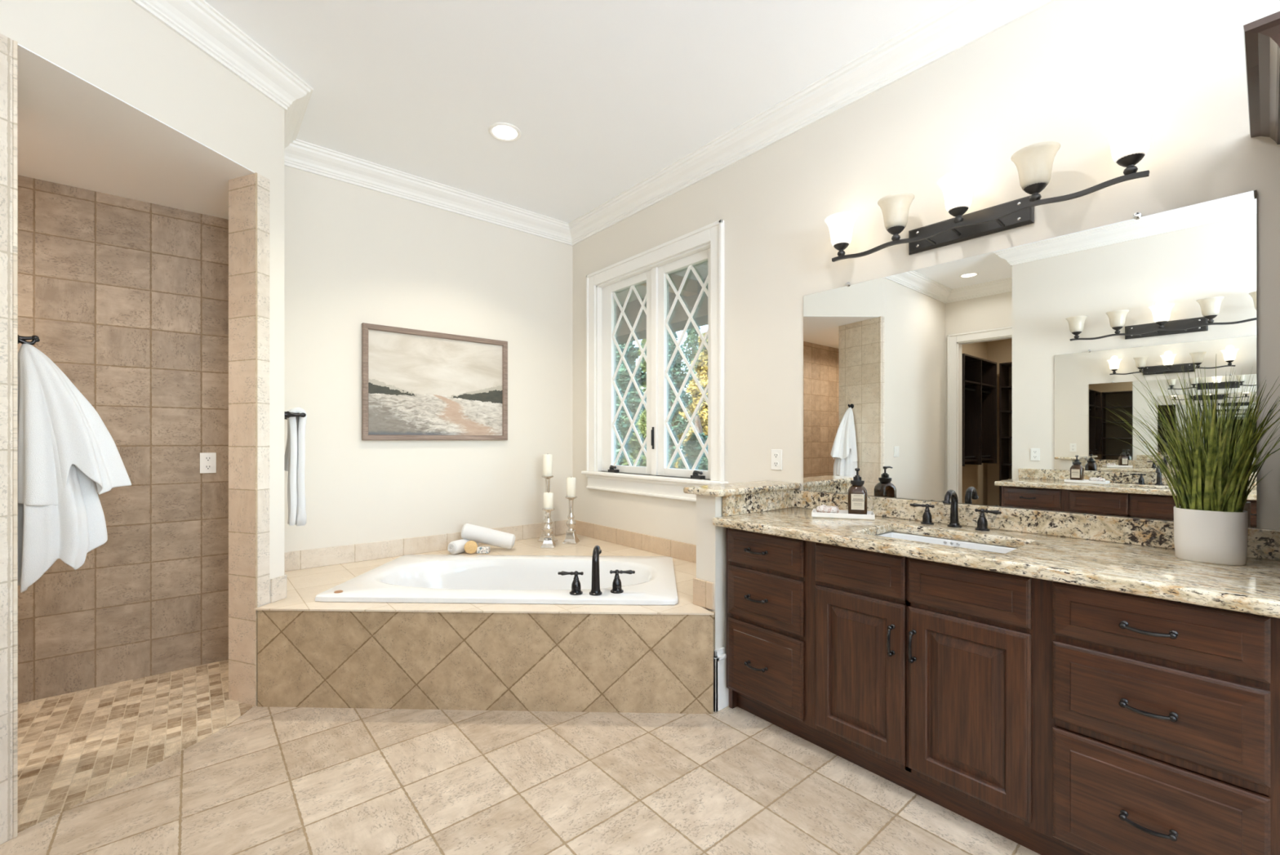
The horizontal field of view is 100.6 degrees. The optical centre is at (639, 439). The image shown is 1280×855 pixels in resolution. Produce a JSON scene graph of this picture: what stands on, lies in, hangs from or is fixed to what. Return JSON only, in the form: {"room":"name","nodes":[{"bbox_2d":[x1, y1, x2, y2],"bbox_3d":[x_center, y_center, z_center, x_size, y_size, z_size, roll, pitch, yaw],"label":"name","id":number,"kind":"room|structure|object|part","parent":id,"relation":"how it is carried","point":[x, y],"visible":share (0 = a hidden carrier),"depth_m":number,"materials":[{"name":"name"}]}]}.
{"room":"bathroom","nodes":[
{"label":"bathroom","id":0,"kind":"room"},
{"bbox_2d":[17,44,255,219],"bbox_3d":[-2.791,-1.280,1.900,2.290,0.004,1.295,0,0,-40],"label":"ceiling","id":1,"kind":"structure","parent":0,"point":[72,131],"depth_m":2.34,"materials":[{"name":"white paint"}]},
{"bbox_2d":[0,0,284,844],"bbox_3d":[-2.163,-0.267,2.388,0.600,3.090,1.612,0,0,8],"label":"wall","id":2,"kind":"structure","parent":0,"point":[117,46],"depth_m":2.33,"materials":[{"name":"beige paint"}]},
{"bbox_2d":[17,334,39,345],"bbox_3d":[-2.260,-0.367,1.954,0.068,0.052,0.052,0,0,-40],"label":"towel hook","id":3,"kind":"object","parent":2,"relation":"attached to","point":[22,340],"visible":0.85,"depth_m":1.96,"materials":[{"name":"black metal"}]},
{"bbox_2d":[17,343,131,592],"bbox_3d":[-2.184,0.098,2.061,0.239,0.909,0.308,0,0,44],"label":"hanging towel","id":4,"kind":"object","parent":3,"relation":"hanging from","point":[67,454],"visible":0.96,"depth_m":1.97,"materials":[{"name":"white fabric"}]},
{"bbox_2d":[284,411,306,419],"bbox_3d":[-1.997,-0.133,3.013,0.111,0.048,0.508,0,0,-40],"label":"towel bar","id":5,"kind":"object","parent":2,"relation":"attached to","point":[286,414],"visible":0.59,"depth_m":2.83,"materials":[{"name":"black metal"}]},
{"bbox_2d":[284,417,297,471],"bbox_3d":[-1.956,0.011,3.001,0.097,0.337,0.130,0,0,-40],"label":"hand towel","id":6,"kind":"object","parent":5,"relation":"hanging from","point":[286,456],"visible":0.18,"depth_m":2.98,"materials":[{"name":"white fabric"}]},
{"bbox_2d":[287,407,306,525],"bbox_3d":[-1.872,0.145,2.905,0.092,0.642,0.085,0,0,-40],"label":"bath towel","id":7,"kind":"object","parent":5,"relation":"hanging from","point":[296,434],"visible":0.88,"depth_m":2.88,"materials":[{"name":"white fabric"}]},
{"bbox_2d":[17,165,572,703],"bbox_3d":[-2.398,-0.267,3.210,4.580,3.090,0.200,0,0,-40],"label":"wall","id":8,"kind":"structure","parent":0,"point":[128,298],"depth_m":3.06,"materials":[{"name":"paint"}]},
{"bbox_2d":[200,452,216,473],"bbox_3d":[-2.458,0.132,3.023,0.072,0.116,0.010,0,0,-40],"label":"wall outlet","id":9,"kind":"object","parent":8,"relation":"attached to","point":[207,460],"visible":1,"depth_m":3.02,"materials":[{"name":"white plastic"}]},
{"bbox_2d":[204,464,211,470],"bbox_3d":[-2.456,0.156,3.021,0.033,0.033,0.003,0,0,-40],"label":"receptacle","id":10,"kind":"object","parent":9,"relation":"attached to","point":[206,467],"depth_m":3.02,"materials":[{"name":"white plastic"}]},
{"bbox_2d":[204,455,211,461],"bbox_3d":[-2.456,0.108,3.021,0.033,0.033,0.003,0,0,-40],"label":"receptacle","id":11,"kind":"object","parent":9,"relation":"attached to","point":[206,458],"depth_m":3.02,"materials":[{"name":"white plastic"}]},
{"bbox_2d":[361,322,507,439],"bbox_3d":[-1.447,-0.385,3.861,1.038,0.778,0.033,0,0,-40],"label":"framed painting","id":12,"kind":"object","parent":8,"relation":"attached to","point":[417,384],"visible":1,"depth_m":3.82},
{"bbox_2d":[0,658,1040,854],"bbox_3d":[-1.005,1.337,-0.260,7.330,0.123,7.300,0,0,-40],"label":"floor","id":13,"kind":"structure","parent":0,"point":[273,780],"depth_m":1.97,"materials":[{"name":"tile"}]},
{"bbox_2d":[253,520,715,713],"bbox_3d":[-0.742,0.978,3.016,2.300,0.600,2.235,0,0,-40],"label":"platform","id":14,"kind":"object","parent":13,"relation":"on","point":[628,658],"visible":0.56,"depth_m":2.52,"materials":[{"name":"tile"}]},
{"bbox_2d":[447,538,478,554],"bbox_3d":[-1.270,0.760,3.823,0.093,0.093,0.238,0,0,24],"label":"rolled washcloth","id":15,"kind":"object","parent":14,"relation":"on","point":[455,547],"visible":0.55,"depth_m":3.73,"materials":[{"name":"white fabric"}]},
{"bbox_2d":[464,540,477,553],"bbox_3d":[-1.195,0.759,3.756,0.092,0.091,0.040,0,0,-10],"label":"pad","id":16,"kind":"object","parent":14,"relation":"on","point":[470,546],"visible":1,"depth_m":3.74,"materials":[{"name":"beige"}]},
{"bbox_2d":[476,546,489,553],"bbox_3d":[-1.114,0.783,3.779,0.086,0.044,0.050,0,0,-3],"label":"soap","id":17,"kind":"object","parent":14,"relation":"on","point":[480,549],"visible":1,"depth_m":3.75,"materials":[{"name":"white"}]},
{"bbox_3d":[-0.738,1.046,2.576,2.188,0.463,0.130,0,0,2],"label":"panel","id":18,"kind":"part","parent":14,"relation":"part of","materials":[{"name":"tile"}]},
{"bbox_2d":[461,523,515,549],"bbox_3d":[-1.103,0.703,3.866,0.384,0.192,0.114,0,0,-6],"label":"rolled towel","id":19,"kind":"object","parent":14,"relation":"on","point":[480,534],"visible":1,"depth_m":3.82,"materials":[{"name":"white fabric"}]},
{"bbox_2d":[315,554,678,604],"bbox_3d":[-0.709,0.990,3.105,1.825,0.431,0.980,0,0,2],"label":"bathtub","id":20,"kind":"object","parent":14,"relation":"in","point":[407,578],"visible":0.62,"depth_m":3.32,"materials":[{"name":"white ceramic"}]},
{"bbox_2d":[557,545,635,595],"bbox_3d":[-0.228,0.664,2.735,0.384,0.233,0.155,0,0,-17],"label":"tub faucet","id":21,"kind":"object","parent":20,"relation":"on","point":[616,584],"visible":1,"depth_m":2.69,"materials":[{"name":"black metal"}]},
{"bbox_3d":[-0.352,0.678,2.699,0.130,0.025,0.024,0,0,2],"label":"lever","id":22,"kind":"part","parent":21,"relation":"part of","materials":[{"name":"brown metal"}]},
{"bbox_3d":[-0.324,0.731,2.698,0.067,0.097,0.067,0,0,-40],"label":"handle","id":23,"kind":"part","parent":21,"relation":"part of","materials":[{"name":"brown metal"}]},
{"bbox_3d":[-0.221,0.664,2.737,0.065,0.233,0.160,0,0,5],"label":"spout","id":24,"kind":"part","parent":21,"relation":"part of","materials":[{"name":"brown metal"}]},
{"bbox_3d":[-0.118,0.731,2.726,0.067,0.097,0.067,0,0,-40],"label":"handle","id":25,"kind":"part","parent":21,"relation":"part of","materials":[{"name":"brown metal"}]},
{"bbox_3d":[-0.090,0.678,2.725,0.130,0.025,0.024,0,0,2],"label":"lever","id":26,"kind":"part","parent":21,"relation":"part of","materials":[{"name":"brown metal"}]},
{"bbox_2d":[537,475,557,542],"bbox_3d":[-0.735,0.547,4.223,0.112,0.520,0.112,0,0,38],"label":"candle holder","id":27,"kind":"object","parent":14,"relation":"on","point":[547,477],"visible":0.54,"depth_m":4.21,"materials":[{"name":"silver glass"}]},
{"bbox_3d":[-0.735,0.499,4.223,0.096,0.425,0.096,0,0,-40],"label":"stem","id":28,"kind":"part","parent":27,"relation":"part of","materials":[{"name":"clear glass"}]},
{"bbox_2d":[542,453,552,475],"bbox_3d":[-0.735,0.198,4.223,0.074,0.178,0.074,0,0,-40],"label":"pillar candle","id":29,"kind":"object","parent":27,"relation":"on","point":[547,458],"visible":1,"depth_m":4.20,"materials":[{"name":"beige wax"}]},
{"bbox_2d":[540,507,555,547],"bbox_3d":[-0.690,0.662,4.000,0.103,0.290,0.103,0,0,-2],"label":"candle holder","id":30,"kind":"object","parent":14,"relation":"on","point":[548,542],"visible":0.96,"depth_m":3.97,"materials":[{"name":"silver glass"}]},
{"bbox_2d":[543,492,553,508],"bbox_3d":[-0.690,0.454,4.000,0.074,0.126,0.074,0,0,-40],"label":"pillar candle","id":31,"kind":"object","parent":30,"relation":"on","point":[548,496],"visible":1,"depth_m":3.97,"materials":[{"name":"beige wax"}]},
{"bbox_3d":[-0.690,0.618,4.000,0.096,0.203,0.096,0,0,-40],"label":"stem","id":32,"kind":"part","parent":30,"relation":"part of","materials":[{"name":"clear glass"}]},
{"bbox_2d":[562,496,579,543],"bbox_3d":[-0.540,0.626,4.165,0.112,0.362,0.112,0,0,9],"label":"candle holder","id":33,"kind":"object","parent":14,"relation":"on","point":[571,537],"visible":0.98,"depth_m":4.14,"materials":[{"name":"silver glass"}]},
{"bbox_2d":[566,476,575,497],"bbox_3d":[-0.540,0.367,4.165,0.074,0.156,0.074,0,0,-40],"label":"pillar candle","id":34,"kind":"object","parent":33,"relation":"on","point":[571,482],"visible":1,"depth_m":4.13,"materials":[{"name":"beige wax"}]},
{"bbox_3d":[-0.540,0.579,4.165,0.096,0.267,0.096,0,0,-40],"label":"stem","id":35,"kind":"part","parent":33,"relation":"part of","materials":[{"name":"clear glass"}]},
{"bbox_2d":[726,527,1279,854],"bbox_3d":[1.436,0.841,1.714,0.649,0.874,2.565,0,0,-40],"label":"vanity cabinet","id":36,"kind":"object","parent":13,"relation":"on","point":[1053,717],"visible":0.97,"depth_m":1.61,"materials":[{"name":"brown wood"}]},
{"bbox_3d":[0.507,1.001,2.342,0.040,0.018,0.110,0,0,-40],"label":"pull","id":37,"kind":"part","parent":36,"relation":"part of","materials":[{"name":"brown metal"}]},
{"bbox_3d":[0.507,0.703,2.342,0.040,0.018,0.110,0,0,-40],"label":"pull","id":38,"kind":"part","parent":36,"relation":"part of","materials":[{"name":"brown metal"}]},
{"bbox_3d":[0.507,0.493,2.342,0.040,0.018,0.110,0,0,-40],"label":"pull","id":39,"kind":"part","parent":36,"relation":"part of","materials":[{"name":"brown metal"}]},
{"bbox_3d":[0.543,1.000,2.350,0.026,0.330,0.402,0,0,-40],"label":"drawer","id":40,"kind":"part","parent":36,"relation":"part of","materials":[{"name":"brown wood"}]},
{"bbox_3d":[0.543,0.703,2.350,0.026,0.229,0.402,0,0,-40],"label":"drawer","id":41,"kind":"part","parent":36,"relation":"part of","materials":[{"name":"brown wood"}]},
{"bbox_3d":[0.543,0.492,2.350,0.026,0.155,0.402,0,0,-40],"label":"drawer","id":42,"kind":"part","parent":36,"relation":"part of","materials":[{"name":"brown wood"}]},
{"bbox_3d":[0.825,0.872,2.020,0.021,0.568,0.355,0,0,-40],"label":"door","id":43,"kind":"part","parent":36,"relation":"part of","materials":[{"name":"brown wood"}]},
{"bbox_3d":[0.892,0.716,1.893,0.040,0.111,0.016,0,0,-40],"label":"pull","id":44,"kind":"part","parent":36,"relation":"part of","materials":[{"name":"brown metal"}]},
{"bbox_3d":[0.940,0.716,1.837,0.040,0.111,0.016,0,0,-40],"label":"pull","id":45,"kind":"part","parent":36,"relation":"part of","materials":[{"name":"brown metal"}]},
{"bbox_3d":[1.063,0.872,1.738,0.021,0.568,0.357,0,0,-40],"label":"door","id":46,"kind":"part","parent":36,"relation":"part of","materials":[{"name":"brown wood"}]},
{"bbox_2d":[712,488,1279,617],"bbox_3d":[1.430,0.335,1.714,0.662,0.138,2.592,0,0,-40],"label":"countertop","id":47,"kind":"structure","parent":36,"relation":"on","point":[1123,554],"depth_m":1.83,"materials":[{"name":"stone"}]},
{"bbox_2d":[811,508,875,519],"bbox_3d":[0.957,0.352,2.511,0.272,0.024,0.140,0,0,21],"label":"tray","id":48,"kind":"object","parent":47,"relation":"on","point":[842,513],"visible":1,"depth_m":2.46,"materials":[{"name":"white ceramic"}]},
{"bbox_2d":[815,504,839,512],"bbox_3d":[0.894,0.332,2.535,0.104,0.043,0.084,0,0,21],"label":"bundle","id":49,"kind":"object","parent":48,"relation":"on","point":[821,508],"visible":0.87,"depth_m":2.51,"materials":[{"name":"fabric"}]},
{"bbox_2d":[848,467,866,514],"bbox_3d":[1.018,0.243,2.487,0.084,0.220,0.086,0,0,21],"label":"soap bottle","id":50,"kind":"object","parent":48,"relation":"on","point":[857,492],"visible":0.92,"depth_m":2.45,"materials":[{"name":"brown glass"}]},
{"bbox_2d":[875,531,1017,553],"bbox_3d":[1.136,0.483,2.016,0.398,0.159,0.570,0,0,-40],"label":"sink","id":51,"kind":"object","parent":47,"relation":"in","point":[980,546],"visible":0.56,"depth_m":2.14,"materials":[{"name":"white ceramic"}]},
{"bbox_2d":[910,489,1001,530],"bbox_3d":[1.292,0.286,2.205,0.124,0.157,0.347,0,0,-40],"label":"sink faucet","id":52,"kind":"object","parent":47,"relation":"on","point":[982,522],"visible":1,"depth_m":2.21,"materials":[{"name":"black metal"}]},
{"bbox_3d":[1.229,0.287,2.316,0.096,0.018,0.018,0,0,41],"label":"lever","id":53,"kind":"part","parent":52,"relation":"part of","materials":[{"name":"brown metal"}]},
{"bbox_3d":[1.245,0.327,2.302,0.051,0.074,0.051,0,0,-40],"label":"handle","id":54,"kind":"part","parent":52,"relation":"part of","materials":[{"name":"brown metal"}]},
{"bbox_3d":[1.292,0.286,2.205,0.124,0.157,0.053,0,0,-40],"label":"spout","id":55,"kind":"part","parent":52,"relation":"part of","materials":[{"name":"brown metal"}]},
{"bbox_3d":[1.381,0.327,2.142,0.051,0.074,0.051,0,0,-40],"label":"handle","id":56,"kind":"part","parent":52,"relation":"part of","materials":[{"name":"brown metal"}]},
{"bbox_3d":[1.391,0.287,2.124,0.018,0.018,0.096,0,0,-31],"label":"lever","id":57,"kind":"part","parent":52,"relation":"part of","materials":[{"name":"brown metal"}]},
{"bbox_2d":[1093,360,1279,565],"bbox_3d":[1.675,0.056,1.567,0.411,0.617,0.486,0,0,-23],"label":"potted grass","id":58,"kind":"object","parent":47,"relation":"on","point":[1211,521],"depth_m":1.56,"materials":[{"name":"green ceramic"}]},
{"bbox_2d":[1173,506,1248,565],"bbox_3d":[1.717,0.286,1.601,0.124,0.155,0.153,0,0,-40],"label":"pot","id":59,"kind":"object","parent":47,"relation":"on","point":[1215,535],"depth_m":1.56,"materials":[{"name":"white ceramic"}]},
{"bbox_3d":[1.319,1.005,1.381,0.040,0.018,0.110,0,0,-40],"label":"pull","id":60,"kind":"part","parent":36,"relation":"part of","materials":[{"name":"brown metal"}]},
{"bbox_3d":[1.319,0.705,1.381,0.040,0.018,0.110,0,0,-40],"label":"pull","id":61,"kind":"part","parent":36,"relation":"part of","materials":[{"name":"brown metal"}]},
{"bbox_3d":[1.319,0.496,1.381,0.040,0.018,0.110,0,0,-40],"label":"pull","id":62,"kind":"part","parent":36,"relation":"part of","materials":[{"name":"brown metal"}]},
{"bbox_3d":[1.344,1.004,1.402,0.026,0.321,0.413,0,0,-40],"label":"drawer","id":63,"kind":"part","parent":36,"relation":"part of","materials":[{"name":"brown wood"}]},
{"bbox_3d":[1.344,0.704,1.402,0.026,0.226,0.413,0,0,-40],"label":"drawer","id":64,"kind":"part","parent":36,"relation":"part of","materials":[{"name":"brown wood"}]},
{"bbox_3d":[1.344,0.495,1.402,0.026,0.154,0.413,0,0,-40],"label":"drawer","id":65,"kind":"part","parent":36,"relation":"part of","materials":[{"name":"brown wood"}]},
{"bbox_2d":[204,0,956,222],"bbox_3d":[-1.005,-1.872,-0.260,7.330,0.120,7.300,0,0,-40],"label":"ceiling","id":66,"kind":"structure","parent":0,"point":[602,96],"depth_m":2.63,"materials":[{"name":"white paint"}]},
{"bbox_2d":[488,122,521,142],"bbox_3d":[-0.796,-1.808,3.131,0.188,0.008,0.188,0,0,-40],"label":"recessed light","id":67,"kind":"object","parent":66,"relation":"in","point":[503,131],"visible":1,"depth_m":3.12,"materials":[{"name":"white paint"}]},
{"bbox_2d":[696,494,728,711],"bbox_3d":[0.557,0.772,2.748,0.661,1.012,0.151,0,0,-40],"label":"wall","id":68,"kind":"structure","parent":0,"point":[711,540],"depth_m":2.54,"materials":[{"name":"beige paint"}]},
{"bbox_2d":[683,480,800,496],"bbox_3d":[0.544,0.249,2.753,0.673,0.032,0.240,0,0,-40],"label":"granite ledge","id":69,"kind":"object","parent":68,"relation":"on","point":[754,486],"visible":1,"depth_m":2.63,"materials":[{"name":"beige stone"}]},
{"bbox_2d":[572,0,1279,544],"bbox_3d":[1.718,-0.267,2.041,0.200,3.090,7.300,0,0,-40],"label":"wall","id":70,"kind":"structure","parent":0,"point":[1061,70],"depth_m":2.30,"materials":[{"name":"beige paint"}]},
{"bbox_2d":[130,0,1055,245],"bbox_3d":[-0.115,-1.747,0.492,4.600,0.130,6.900,0,0,-40],"label":"trim","id":71,"kind":"structure","parent":70,"relation":"attached to","point":[960,24],"depth_m":2.77,"materials":[{"name":"white paint"}]},
{"bbox_2d":[581,219,728,501],"bbox_3d":[0.078,-0.478,3.880,0.192,1.762,1.530,0,0,-40],"label":"window","id":72,"kind":"structure","parent":70,"relation":"in","point":[655,322],"depth_m":3.82,"materials":[{"name":"white paint"}]},
{"bbox_3d":[-0.208,0.229,4.190,0.060,0.058,0.111,0,0,-40],"label":"crank handle","id":73,"kind":"part","parent":72,"relation":"part of","materials":[{"name":"black plastic"}]},
{"bbox_3d":[-0.093,-0.493,4.135,0.045,1.503,0.631,0,0,-40],"label":"sash","id":74,"kind":"part","parent":72,"relation":"part of","materials":[{"name":"white paint"}]},
{"bbox_3d":[-0.067,-0.490,4.120,0.005,1.387,0.430,0,0,-40],"label":"pane","id":75,"kind":"part","parent":72,"relation":"part of","materials":[{"name":"clear glass"}]},
{"bbox_3d":[0.090,-0.012,3.841,0.020,0.160,0.016,0,0,-40],"label":"lock lever","id":76,"kind":"part","parent":72,"relation":"part of","materials":[{"name":"black plastic"}]},
{"bbox_3d":[0.326,-0.493,3.639,0.045,1.503,0.555,0,0,-40],"label":"sash","id":77,"kind":"part","parent":72,"relation":"part of","materials":[{"name":"white paint"}]},
{"bbox_3d":[0.331,-0.490,3.648,0.005,1.387,0.421,0,0,-40],"label":"pane","id":78,"kind":"part","parent":72,"relation":"part of","materials":[{"name":"clear glass"}]},
{"bbox_3d":[0.382,0.229,3.491,0.060,0.058,0.111,0,0,-40],"label":"crank handle","id":79,"kind":"part","parent":72,"relation":"part of","materials":[{"name":"black plastic"}]},
{"bbox_2d":[771,448,782,470],"bbox_3d":[0.770,0.113,3.001,0.010,0.116,0.072,0,0,-40],"label":"wall outlet","id":80,"kind":"object","parent":70,"relation":"attached to","point":[776,454],"visible":1,"depth_m":3.00,"materials":[{"name":"white plastic"}]},
{"bbox_2d":[773,461,778,466],"bbox_3d":[0.768,0.137,2.999,0.003,0.033,0.033,0,0,-40],"label":"receptacle","id":81,"kind":"object","parent":80,"relation":"attached to","point":[775,463],"depth_m":3.00,"materials":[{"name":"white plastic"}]},
{"bbox_2d":[773,452,778,457],"bbox_3d":[0.768,0.089,2.999,0.003,0.033,0.033,0,0,-40],"label":"receptacle","id":82,"kind":"object","parent":80,"relation":"attached to","point":[775,454],"depth_m":3.00,"materials":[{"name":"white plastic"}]},
{"bbox_2d":[824,106,1161,262],"bbox_3d":[1.328,-0.961,2.192,0.199,0.222,1.187,0,0,-40],"label":"vanity light","id":83,"kind":"object","parent":70,"relation":"attached to","point":[1128,133],"visible":1,"depth_m":2.13,"materials":[{"name":"white glass"}]},
{"bbox_3d":[0.975,-1.004,2.573,0.150,0.135,0.150,0,0,-40],"label":"lamp shade","id":84,"kind":"part","parent":83,"relation":"part of","materials":[{"name":"white glass"}]},
{"bbox_3d":[1.143,-1.004,2.373,0.150,0.135,0.150,0,0,-40],"label":"lamp shade","id":85,"kind":"part","parent":83,"relation":"part of","materials":[{"name":"white glass"}]},
{"bbox_3d":[1.262,-0.867,2.313,0.104,0.016,0.012,0,0,-40],"label":"bar arm","id":86,"kind":"part","parent":83,"relation":"part of","materials":[{"name":"brown metal"}]},
{"bbox_3d":[1.327,-0.879,2.237,0.104,0.016,0.012,0,0,-40],"label":"bar arm","id":87,"kind":"part","parent":83,"relation":"part of","materials":[{"name":"brown metal"}]},
{"bbox_3d":[1.306,-1.004,2.180,0.150,0.135,0.150,0,0,-40],"label":"lamp shade","id":88,"kind":"part","parent":83,"relation":"part of","materials":[{"name":"white glass"}]},
{"bbox_3d":[1.387,-0.905,2.260,0.022,0.110,0.475,0,0,-40],"label":"plate","id":89,"kind":"part","parent":83,"relation":"part of","materials":[{"name":"brown metal"}]},
{"bbox_3d":[1.430,-0.867,2.114,0.104,0.016,0.012,0,0,-40],"label":"bar arm","id":90,"kind":"part","parent":83,"relation":"part of","materials":[{"name":"brown metal"}]},
{"bbox_3d":[1.474,-1.004,1.982,0.150,0.135,0.150,0,0,-40],"label":"lamp shade","id":91,"kind":"part","parent":83,"relation":"part of","materials":[{"name":"white glass"}]},
{"bbox_3d":[1.644,-1.004,1.781,0.150,0.135,0.150,0,0,-40],"label":"lamp shade","id":92,"kind":"part","parent":83,"relation":"part of","materials":[{"name":"white glass"}]},
{"bbox_2d":[803,190,1256,527],"bbox_3d":[1.396,-0.259,2.256,0.013,1.063,1.596,0,0,-40],"label":"wall mirror","id":93,"kind":"object","parent":70,"relation":"attached to","point":[984,378],"visible":1,"depth_m":2.06,"materials":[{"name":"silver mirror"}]},
{"bbox_2d":[795,489,1279,560],"bbox_3d":[1.665,0.319,1.926,0.030,0.090,2.572,0,0,-40],"label":"backsplash","id":94,"kind":"structure","parent":70,"relation":"attached to","point":[1262,543],"depth_m":2.02,"materials":[{"name":"stone"}]},
{"bbox_2d":[1243,11,1279,144],"bbox_3d":[1.938,-0.298,1.106,0.669,1.320,0.888,0,0,-40],"label":"tower","id":95,"kind":"object","parent":70,"relation":"attached to","point":[1261,36],"visible":1,"depth_m":1.35,"materials":[{"name":"brown wood"}]},
{"label":"outside","id":96,"kind":"structure","parent":0,"visible":0},
{"bbox_3d":[9.409,2.028,39.373,54.800,0.300,72.000,0,0,-40],"label":"ground","id":97,"kind":"structure","parent":96,"visible":0},
{"bbox_2d":[697,416,707,470],"bbox_3d":[1.062,0.822,9.438,1.431,2.497,1.456,0,0,-4],"label":"tree","id":98,"kind":"object","parent":97,"relation":"on","point":[703,463],"visible":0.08,"depth_m":9.26,"materials":[{"name":"green plant"}]},
{"bbox_2d":[698,342,707,438],"bbox_3d":[1.747,-0.458,13.872,1.969,4.788,2.080,0,0,-32],"label":"tree","id":99,"kind":"object","parent":97,"relation":"on","point":[703,410],"visible":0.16,"depth_m":13.59,"materials":[{"name":"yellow plant"}]}
]}

